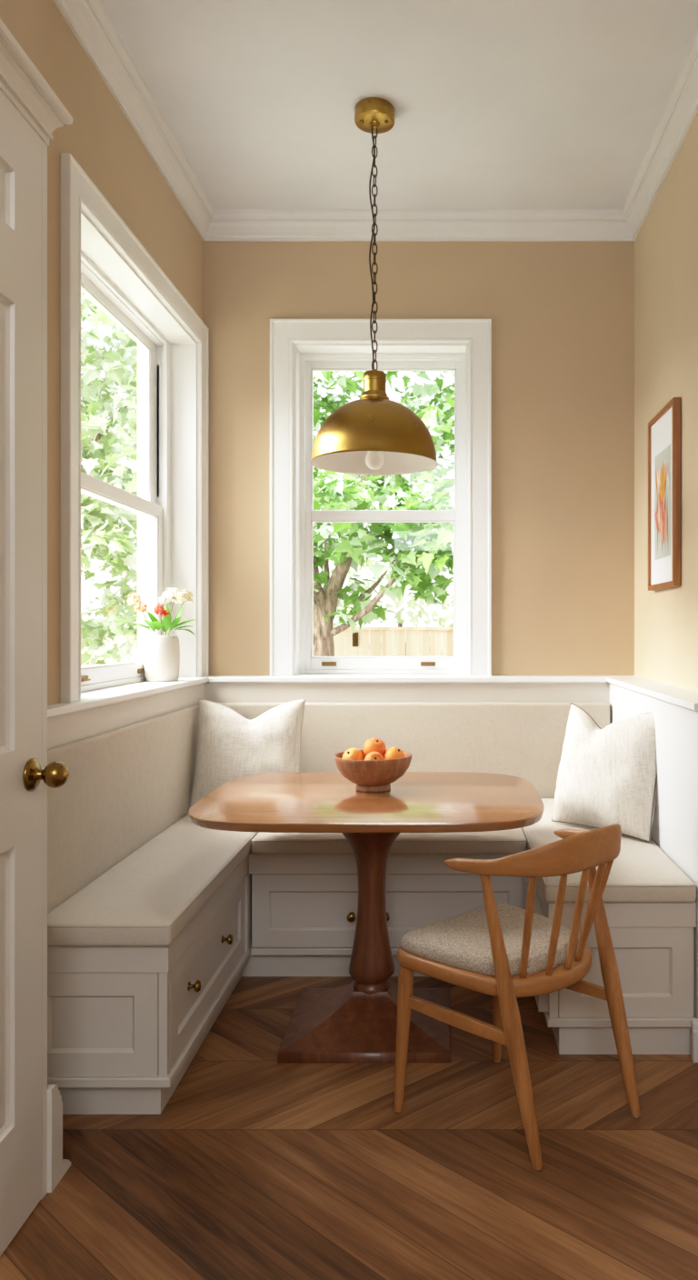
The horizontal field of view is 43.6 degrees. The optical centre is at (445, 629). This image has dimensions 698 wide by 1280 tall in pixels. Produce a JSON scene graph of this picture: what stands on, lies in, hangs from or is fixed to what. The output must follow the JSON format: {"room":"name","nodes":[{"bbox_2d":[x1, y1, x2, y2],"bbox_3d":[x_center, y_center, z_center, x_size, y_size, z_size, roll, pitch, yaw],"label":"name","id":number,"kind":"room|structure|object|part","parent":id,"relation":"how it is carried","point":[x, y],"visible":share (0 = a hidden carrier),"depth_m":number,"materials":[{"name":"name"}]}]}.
{"room":"dining room","nodes":[
{"label":"dining room","id":0,"kind":"room"},
{"bbox_2d":[0,0,45,79],"bbox_3d":[-1.050,-0.345,-0.296,0.240,3.310,4.607,0,0,0],"label":"wall","id":1,"kind":"structure","parent":0,"point":[25,19],"depth_m":1.93,"materials":[{"name":"beige paint"}]},
{"bbox_2d":[0,18,72,1256],"bbox_3d":[-0.917,0.058,1.499,0.146,2.504,1.038,0,0,0],"label":"door","id":2,"kind":"structure","parent":1,"relation":"in","point":[30,110],"depth_m":1.89,"materials":[{"name":"paint"}]},
{"bbox_3d":[-0.946,0.091,1.555,0.042,2.426,0.850,0,0,0],"label":"panel","id":3,"kind":"part","parent":2,"relation":"part of","materials":[{"name":"paint"}]},
{"bbox_3d":[-0.900,-1.158,1.499,0.060,0.072,1.038,0,0,0],"label":"cornice","id":4,"kind":"part","parent":2,"relation":"part of","materials":[{"name":"paint"}]},
{"bbox_3d":[-0.884,0.325,1.928,0.081,0.074,0.074,0,0,0],"label":"knob","id":5,"kind":"part","parent":2,"relation":"part of","materials":[{"name":"gold metal"}]},
{"bbox_2d":[47,1084,70,1192],"bbox_3d":[-1.020,1.190,2.059,0.210,0.240,0.105,0,0,0],"label":"baseboard","id":6,"kind":"structure","parent":1,"relation":"attached to","point":[57,1166],"depth_m":2.02,"materials":[{"name":"paint"}]},
{"bbox_2d":[45,0,203,705],"bbox_3d":[-1.312,-0.345,0.792,0.280,3.310,6.785,0,0,0],"label":"wall","id":7,"kind":"structure","parent":0,"point":[100,137],"depth_m":2.82,"materials":[{"name":"beige paint"}]},
{"bbox_2d":[47,683,205,749],"bbox_3d":[-1.149,0.781,3.096,0.047,1.057,2.178,0,0,0],"label":"trim","id":8,"kind":"structure","parent":7,"relation":"attached to","point":[69,728],"depth_m":2.94,"materials":[{"name":"white paint"}]},
{"bbox_2d":[47,675,215,719],"bbox_3d":[-1.139,0.239,3.096,0.065,0.028,2.178,0,0,0],"label":"trim","id":9,"kind":"structure","parent":7,"relation":"attached to","point":[60,709],"depth_m":2.95,"materials":[{"name":"white paint"}]},
{"bbox_2d":[52,0,214,240],"bbox_3d":[-1.135,-1.939,3.097,0.073,0.122,2.176,0,0,0],"label":"trim","id":10,"kind":"structure","parent":7,"relation":"attached to","point":[89,21],"depth_m":3.16,"materials":[{"name":"white paint"}]},
{"bbox_2d":[60,152,209,702],"bbox_3d":[-1.307,-0.598,3.398,0.330,1.705,1.537,0,0,0],"label":"window","id":11,"kind":"structure","parent":7,"relation":"in","point":[102,258],"depth_m":3.66,"materials":[{"name":"white paint"}]},
{"bbox_3d":[-1.362,-0.917,3.398,0.036,0.805,1.262,0,0,0],"label":"sash","id":12,"kind":"part","parent":11,"relation":"part of","materials":[{"name":"white paint"}]},
{"bbox_3d":[-1.323,-0.181,3.398,0.035,0.768,1.262,0,0,0],"label":"sash","id":13,"kind":"part","parent":11,"relation":"part of","materials":[{"name":"white paint"}]},
{"bbox_3d":[-1.323,0.240,3.398,0.298,0.030,1.337,0,0,0],"label":"sill","id":14,"kind":"part","parent":11,"relation":"part of","materials":[{"name":"white paint"}]},
{"bbox_2d":[143,635,179,681],"bbox_3d":[-1.228,0.126,3.740,0.150,0.198,0.150,0,0,0],"label":"flower vase","id":15,"kind":"object","parent":11,"relation":"on","point":[161,653],"visible":1,"depth_m":3.68,"materials":[{"name":"white ceramic"}]},
{"bbox_2d":[126,591,158,635],"bbox_3d":[-1.307,0.017,3.727,0.149,0.356,0.070,0,0,17],"label":"flower","id":16,"kind":"object","parent":15,"relation":"in","point":[134,597],"visible":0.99,"depth_m":3.72,"materials":[{"name":"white plant"}]},
{"bbox_2d":[141,605,170,635],"bbox_3d":[-1.231,0.045,3.694,0.121,0.300,0.084,0,0,0],"label":"flower","id":17,"kind":"object","parent":15,"relation":"in","point":[165,623],"visible":0.98,"depth_m":3.68,"materials":[{"name":"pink plant"}]},
{"bbox_2d":[158,587,184,635],"bbox_3d":[-1.196,0.006,3.767,0.105,0.378,0.105,0,0,0],"label":"flower","id":18,"kind":"object","parent":15,"relation":"in","point":[171,595],"visible":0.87,"depth_m":3.74,"materials":[{"name":"white plant"}]},
{"bbox_3d":[-1.198,0.031,3.745,0.054,0.328,0.014,0,0,0],"label":"stem","id":19,"kind":"part","parent":18,"relation":"part of","materials":[{"name":"green plant"}]},
{"bbox_2d":[168,589,197,635],"bbox_3d":[-1.134,0.012,3.714,0.152,0.366,0.088,0,0,43],"label":"flower","id":20,"kind":"object","parent":15,"relation":"in","point":[183,597],"visible":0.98,"depth_m":3.69,"materials":[{"name":"green plant"}]},
{"bbox_3d":[-1.163,0.033,3.709,0.121,0.324,0.004,0,0,25],"label":"stem","id":21,"kind":"part","parent":20,"relation":"part of","materials":[{"name":"green plant"}]},
{"bbox_2d":[0,976,697,1279],"bbox_3d":[-0.128,1.370,0.792,2.648,0.120,7.345,0,0,0],"label":"floor","id":22,"kind":"structure","parent":0,"point":[255,1166],"depth_m":2.10,"materials":[{"name":"brown wood"}]},
{"bbox_2d":[47,854,251,1114],"bbox_3d":[-0.919,1.073,3.167,0.410,0.475,1.763,0,0,0],"label":"storage bench","id":23,"kind":"object","parent":22,"relation":"on","point":[125,1025],"visible":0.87,"depth_m":2.31,"materials":[{"name":"white paint"}]},
{"bbox_3d":[-0.943,1.051,2.305,0.356,0.276,0.018,0,0,0],"label":"panel","id":24,"kind":"part","parent":23,"relation":"part of","materials":[{"name":"white paint"}]},
{"bbox_2d":[47,704,198,913],"bbox_3d":[-1.107,0.586,3.039,0.034,0.496,2.018,0,0,0],"label":"bench backrest","id":25,"kind":"object","parent":23,"relation":"on","point":[125,786],"visible":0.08,"depth_m":2.83,"materials":[{"name":"fabric"}]},
{"bbox_3d":[-0.926,1.203,3.167,0.396,0.026,1.763,0,0,0],"label":"moulding","id":26,"kind":"part","parent":23,"relation":"part of","materials":[{"name":"white paint"}]},
{"bbox_2d":[47,813,259,946],"bbox_3d":[-0.906,0.801,3.113,0.369,0.066,1.704,0,0,0],"label":"seat cushion","id":27,"kind":"object","parent":23,"relation":"on","point":[147,898],"visible":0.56,"depth_m":2.55,"materials":[{"name":"fabric"}]},
{"bbox_2d":[189,698,305,809],"bbox_3d":[-0.850,0.536,3.721,0.470,0.460,0.211,0,0,0],"label":"throw pillow","id":28,"kind":"object","parent":27,"relation":"on","point":[231,745],"visible":0.7,"depth_m":3.68,"materials":[{"name":"fabric"}]},
{"bbox_3d":[-0.750,1.051,2.307,0.023,0.278,0.026,0,0,0],"label":"corner post","id":29,"kind":"part","parent":23,"relation":"part of","materials":[{"name":"white paint"}]},
{"bbox_3d":[-0.732,1.042,2.520,0.036,0.034,0.034,0,0,0],"label":"knob","id":30,"kind":"part","parent":23,"relation":"part of","materials":[{"name":"gold metal"}]},
{"bbox_3d":[-0.749,1.050,2.753,0.020,0.271,0.855,0,0,0],"label":"drawer","id":31,"kind":"part","parent":23,"relation":"part of","materials":[{"name":"white paint"}]},
{"bbox_3d":[-0.732,1.042,2.900,0.036,0.034,0.034,0,0,0],"label":"knob","id":32,"kind":"part","parent":23,"relation":"part of","materials":[{"name":"gold metal"}]},
{"bbox_2d":[188,771,544,1062],"bbox_3d":[-0.245,0.935,2.940,1.126,0.750,0.906,0,0,0],"label":"pedestal table","id":33,"kind":"object","parent":22,"relation":"on","point":[355,1022],"visible":0.99,"depth_m":2.77,"materials":[{"name":"brown wood"}]},
{"bbox_2d":[334,749,411,792],"bbox_3d":[-0.252,0.499,3.020,0.272,0.121,0.272,0,0,0],"label":"fruit bowl","id":34,"kind":"object","parent":33,"relation":"on","point":[369,775],"visible":0.89,"depth_m":2.92,"materials":[{"name":"brown wood"}]},
{"bbox_2d":[341,748,363,759],"bbox_3d":[-0.323,0.452,3.008,0.074,0.074,0.074,0,0,0],"label":"orange","id":35,"kind":"object","parent":34,"relation":"in","point":[353,754],"visible":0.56,"depth_m":2.98,"materials":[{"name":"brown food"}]},
{"bbox_2d":[364,751,383,759],"bbox_3d":[-0.244,0.454,2.952,0.068,0.069,0.068,0,0,0],"label":"orange","id":36,"kind":"object","parent":34,"relation":"in","point":[373,755],"visible":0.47,"depth_m":2.93,"materials":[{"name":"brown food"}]},
{"bbox_2d":[363,738,386,756],"bbox_3d":[-0.249,0.421,3.032,0.080,0.079,0.081,0,0,0],"label":"orange","id":37,"kind":"object","parent":34,"relation":"in","point":[372,745],"visible":0.63,"depth_m":3.00,"materials":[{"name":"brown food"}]},
{"bbox_2d":[384,747,404,759],"bbox_3d":[-0.178,0.448,3.010,0.072,0.072,0.074,0,0,0],"label":"orange","id":38,"kind":"object","parent":34,"relation":"in","point":[393,753],"visible":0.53,"depth_m":2.99,"materials":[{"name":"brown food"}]},
{"bbox_2d":[241,848,527,976],"bbox_3d":[-0.209,1.073,3.621,1.118,0.475,0.856,0,0,0],"label":"storage bench","id":39,"kind":"object","parent":22,"relation":"on","point":[305,906],"visible":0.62,"depth_m":3.22,"materials":[{"name":"white paint"}]},
{"bbox_3d":[-0.210,1.203,3.632,1.032,0.026,0.834,0,0,0],"label":"moulding","id":40,"kind":"part","parent":39,"relation":"part of","materials":[{"name":"white paint"}]},
{"bbox_3d":[-0.349,1.070,3.211,0.034,0.034,0.036,0,0,0],"label":"knob","id":41,"kind":"part","parent":39,"relation":"part of","materials":[{"name":"gold metal"}]},
{"bbox_3d":[-0.210,1.050,3.230,1.022,0.271,0.018,0,0,0],"label":"drawer","id":42,"kind":"part","parent":39,"relation":"part of","materials":[{"name":"white paint"}]},
{"bbox_2d":[251,828,526,854],"bbox_3d":[-0.209,0.802,3.575,1.020,0.065,0.782,0,0,0],"label":"seat cushion","id":43,"kind":"object","parent":39,"relation":"on","point":[512,841],"visible":0.29,"depth_m":3.19,"materials":[{"name":"fabric"}]},
{"bbox_2d":[218,702,609,798],"bbox_3d":[-0.164,0.588,4.009,1.848,0.492,0.078,0,0,0],"label":"bench backrest","id":44,"kind":"object","parent":39,"relation":"on","point":[523,740],"visible":0.28,"depth_m":3.97,"materials":[{"name":"fabric"}]},
{"bbox_2d":[393,823,640,1170],"bbox_3d":[0.193,0.905,2.340,0.536,0.810,0.482,0,0,45],"label":"dining chair","id":45,"kind":"object","parent":22,"relation":"on","point":[505,952],"visible":1,"depth_m":2.21,"materials":[{"name":"brown wood"}]},
{"bbox_3d":[-0.112,1.105,2.357,0.056,0.403,0.047,0,0,0],"label":"leg","id":46,"kind":"part","parent":45,"relation":"part of","materials":[{"name":"brown wood"}]},
{"bbox_3d":[0.164,0.894,2.369,0.455,0.041,0.452,0,0,45],"label":"seat frame","id":47,"kind":"part","parent":45,"relation":"part of","materials":[{"name":"brown wood"}]},
{"bbox_3d":[0.168,1.105,2.632,0.047,0.403,0.054,0,0,0],"label":"leg","id":48,"kind":"part","parent":45,"relation":"part of","materials":[{"name":"brown wood"}]},
{"bbox_3d":[0.161,0.951,2.115,0.152,0.715,0.062,0,0,0],"label":"leg","id":49,"kind":"part","parent":45,"relation":"part of","materials":[{"name":"brown wood"}]},
{"bbox_3d":[0.272,0.554,2.262,0.313,0.108,0.482,0,0,45],"label":"arm rail","id":50,"kind":"part","parent":45,"relation":"part of","materials":[{"name":"brown wood"}]},
{"bbox_3d":[0.456,0.951,2.381,0.046,0.716,0.187,0,0,-41],"label":"leg","id":51,"kind":"part","parent":45,"relation":"part of","materials":[{"name":"brown wood"}]},
{"bbox_2d":[523,877,696,1054],"bbox_3d":[0.528,1.073,3.341,0.478,0.475,1.415,0,0,0],"label":"storage bench","id":52,"kind":"object","parent":22,"relation":"on","point":[654,943],"visible":0.43,"depth_m":2.65,"materials":[{"name":"white paint"}]},
{"bbox_3d":[0.314,1.050,2.929,0.050,0.271,0.505,0,0,0],"label":"drawer","id":53,"kind":"part","parent":52,"relation":"part of","materials":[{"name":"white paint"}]},
{"bbox_3d":[0.333,1.051,2.657,0.027,0.278,0.026,0,0,0],"label":"corner post","id":54,"kind":"part","parent":52,"relation":"part of","materials":[{"name":"white paint"}]},
{"bbox_2d":[521,798,597,849],"bbox_3d":[0.434,0.801,3.461,0.297,0.066,0.904,0,0,0],"label":"seat cushion","id":55,"kind":"object","parent":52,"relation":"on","point":[542,833],"depth_m":3.33,"materials":[{"name":"fabric"}]},
{"bbox_2d":[551,702,657,841],"bbox_3d":[0.617,0.533,3.304,0.465,0.465,0.234,0,0,45],"label":"throw pillow","id":56,"kind":"object","parent":55,"relation":"on","point":[606,776],"visible":0.9,"depth_m":3.21,"materials":[{"name":"fabric"}]},
{"bbox_3d":[0.539,1.203,3.341,0.456,0.026,1.415,0,0,0],"label":"moulding","id":57,"kind":"part","parent":52,"relation":"part of","materials":[{"name":"white paint"}]},
{"bbox_3d":[0.553,1.051,2.655,0.409,0.276,0.018,0,0,0],"label":"panel","id":58,"kind":"part","parent":52,"relation":"part of","materials":[{"name":"white paint"}]},
{"bbox_2d":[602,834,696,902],"bbox_3d":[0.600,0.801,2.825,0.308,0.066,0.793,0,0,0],"label":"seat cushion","id":59,"kind":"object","parent":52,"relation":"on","point":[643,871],"depth_m":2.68,"materials":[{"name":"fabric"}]},
{"bbox_2d":[100,0,697,209],"bbox_3d":[-0.128,-2.060,0.792,2.648,0.120,7.345,0,0,0],"label":"ceiling","id":60,"kind":"structure","parent":0,"point":[496,104],"depth_m":3.22,"materials":[{"name":"paint"}]},
{"bbox_2d":[310,97,438,475],"bbox_3d":[-0.272,-1.306,3.322,0.486,1.388,0.486,0,0,0],"label":"pendant lamp","id":61,"kind":"object","parent":60,"relation":"hanging from","point":[374,434],"visible":1,"depth_m":3.25,"materials":[{"name":"gold metal"}]},
{"bbox_3d":[-0.281,-1.462,3.315,0.024,0.936,0.012,0,0,0],"label":"cord","id":62,"kind":"part","parent":61,"relation":"part of","materials":[{"name":"gold metal"}]},
{"bbox_3d":[-0.272,-0.759,3.322,0.486,0.248,0.486,0,0,0],"label":"lamp shade","id":63,"kind":"part","parent":61,"relation":"part of","materials":[{"name":"gold metal"}]},
{"bbox_3d":[-0.272,-1.462,3.322,0.020,0.948,0.020,0,0,25],"label":"chain","id":64,"kind":"part","parent":61,"relation":"part of","materials":[{"name":"brown metal"}]},
{"bbox_3d":[-0.272,-0.696,3.322,0.073,0.167,0.073,0,0,0],"label":"bulb","id":65,"kind":"part","parent":61,"relation":"part of","materials":[{"name":"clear glass"}]},
{"bbox_2d":[203,241,634,675],"bbox_3d":[-0.128,-0.345,4.325,2.648,3.310,0.280,0,0,0],"label":"wall","id":66,"kind":"structure","parent":0,"point":[562,314],"depth_m":4.18,"materials":[{"name":"beige paint"}]},
{"bbox_2d":[270,319,491,675],"bbox_3d":[-0.312,-0.620,4.322,1.068,1.750,0.326,0,0,0],"label":"window","id":67,"kind":"structure","parent":66,"relation":"in","point":[298,347],"depth_m":4.17,"materials":[{"name":"white paint"}]},
{"bbox_3d":[-0.312,0.240,4.336,0.848,0.030,0.298,0,0,0],"label":"sill","id":68,"kind":"part","parent":67,"relation":"part of","materials":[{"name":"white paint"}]},
{"bbox_3d":[-0.312,-0.950,4.375,0.812,0.810,0.036,0,0,0],"label":"sash","id":69,"kind":"part","parent":67,"relation":"part of","materials":[{"name":"white paint"}]},
{"bbox_3d":[-0.312,-0.196,4.335,0.812,0.798,0.035,0,0,0],"label":"sash","id":70,"kind":"part","parent":67,"relation":"part of","materials":[{"name":"white paint"}]},
{"bbox_2d":[208,675,606,682],"bbox_3d":[-0.177,0.239,4.107,1.859,0.028,0.155,0,0,0],"label":"trim","id":71,"kind":"structure","parent":66,"relation":"attached to","point":[217,678],"depth_m":4.03,"materials":[{"name":"white paint"}]},
{"bbox_2d":[205,682,609,703],"bbox_3d":[-0.177,0.781,4.117,1.895,1.057,0.135,0,0,0],"label":"trim","id":72,"kind":"structure","parent":66,"relation":"attached to","point":[215,692],"depth_m":4.05,"materials":[{"name":"white paint"}]},
{"bbox_2d":[203,209,634,241],"bbox_3d":[-0.128,-1.939,4.149,2.088,0.122,0.072,0,0,0],"label":"trim","id":73,"kind":"structure","parent":66,"relation":"attached to","point":[225,225],"depth_m":4.15,"materials":[{"name":"white paint"}]},
{"bbox_2d":[634,111,697,690],"bbox_3d":[1.056,-0.345,0.792,0.280,3.310,6.785,0,0,0],"label":"wall","id":74,"kind":"structure","parent":0,"point":[666,243],"depth_m":3.52,"materials":[{"name":"beige paint"}]},
{"bbox_2d":[601,675,697,712],"bbox_3d":[0.834,0.239,3.397,0.164,0.028,1.575,0,0,0],"label":"trim","id":75,"kind":"structure","parent":74,"relation":"attached to","point":[686,698],"depth_m":3.22,"materials":[{"name":"white paint"}]},
{"bbox_2d":[610,683,697,1018],"bbox_3d":[0.842,0.781,3.405,0.148,1.057,1.559,0,0,0],"label":"wainscoting","id":76,"kind":"structure","parent":74,"relation":"attached to","point":[675,827],"depth_m":2.89,"materials":[{"name":"white paint"}]},
{"bbox_2d":[622,30,697,240],"bbox_3d":[0.880,-1.939,0.792,0.072,0.122,6.785,0,0,0],"label":"trim","id":77,"kind":"structure","parent":74,"relation":"attached to","point":[681,109],"depth_m":3.43,"materials":[{"name":"white paint"}]},
{"bbox_2d":[648,397,680,590],"bbox_3d":[0.898,-0.533,3.558,0.029,0.730,0.425,0,0,0],"label":"framed picture","id":78,"kind":"object","parent":74,"relation":"attached to","point":[665,428],"visible":1,"depth_m":3.52,"materials":[{"name":"white paper"}]},
{"bbox_2d":[654,444,670,559],"bbox_3d":[0.893,-0.513,3.553,0.002,0.440,0.265,0,0,0],"label":"print","id":79,"kind":"object","parent":78,"relation":"attached to","point":[663,455],"depth_m":3.54},
{"bbox_2d":[691,1018,697,1062],"bbox_3d":[0.833,1.248,0.015,0.166,0.125,5.230,0,0,0],"label":"baseboard","id":80,"kind":"structure","parent":74,"relation":"attached to","point":[695,1021],"depth_m":2.61,"materials":[{"name":"white paint"}]},
{"label":"outside","id":81,"kind":"structure","parent":0,"visible":0},
{"bbox_3d":[-2.000,1.710,15.258,28.000,0.100,21.485,0,0,0],"label":"lawn","id":82,"kind":"structure","parent":81,"visible":0},
{"bbox_2d":[80,290,137,665],"bbox_3d":[-2.937,-0.932,7.354,2.244,5.191,3.424,0,0,-35],"label":"tree","id":83,"kind":"object","parent":82,"relation":"on","point":[101,543],"visible":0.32,"depth_m":6.33,"materials":[{"name":"green plant"}]},
{"bbox_2d":[80,627,453,666],"bbox_3d":[-2.491,0.802,9.999,13.017,1.655,0.122,0,0,0],"label":"fence","id":84,"kind":"object","parent":82,"relation":"on","point":[384,641],"visible":0.04,"depth_m":10.00,"materials":[{"name":"brown wood"}]},
{"bbox_3d":[-2.500,-0.007,10.010,13.000,0.035,0.080,0,0,0],"label":"rail","id":85,"kind":"part","parent":84,"relation":"part of","materials":[{"name":"brown wood"}]},
{"bbox_2d":[313,466,383,626],"bbox_3d":[-2.029,-0.599,13.547,2.984,4.526,1.780,0,0,0],"label":"tree","id":86,"kind":"object","parent":82,"relation":"on","point":[349,571],"visible":0.05,"depth_m":13.20,"materials":[{"name":"green plant"}]},
{"bbox_2d":[313,370,454,656],"bbox_3d":[-0.441,-0.816,7.574,3.705,4.953,2.998,0,0,0],"label":"tree","id":87,"kind":"object","parent":82,"relation":"on","point":[433,550],"visible":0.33,"depth_m":7.22,"materials":[{"name":"green plant"}]},
{"bbox_2d":[332,558,453,655],"bbox_3d":[-0.566,0.301,11.309,2.496,2.727,1.631,0,0,-10],"label":"shrub","id":88,"kind":"object","parent":82,"relation":"on","point":[412,603],"visible":0.16,"depth_m":11.11,"materials":[{"name":"green plant"}]}
]}

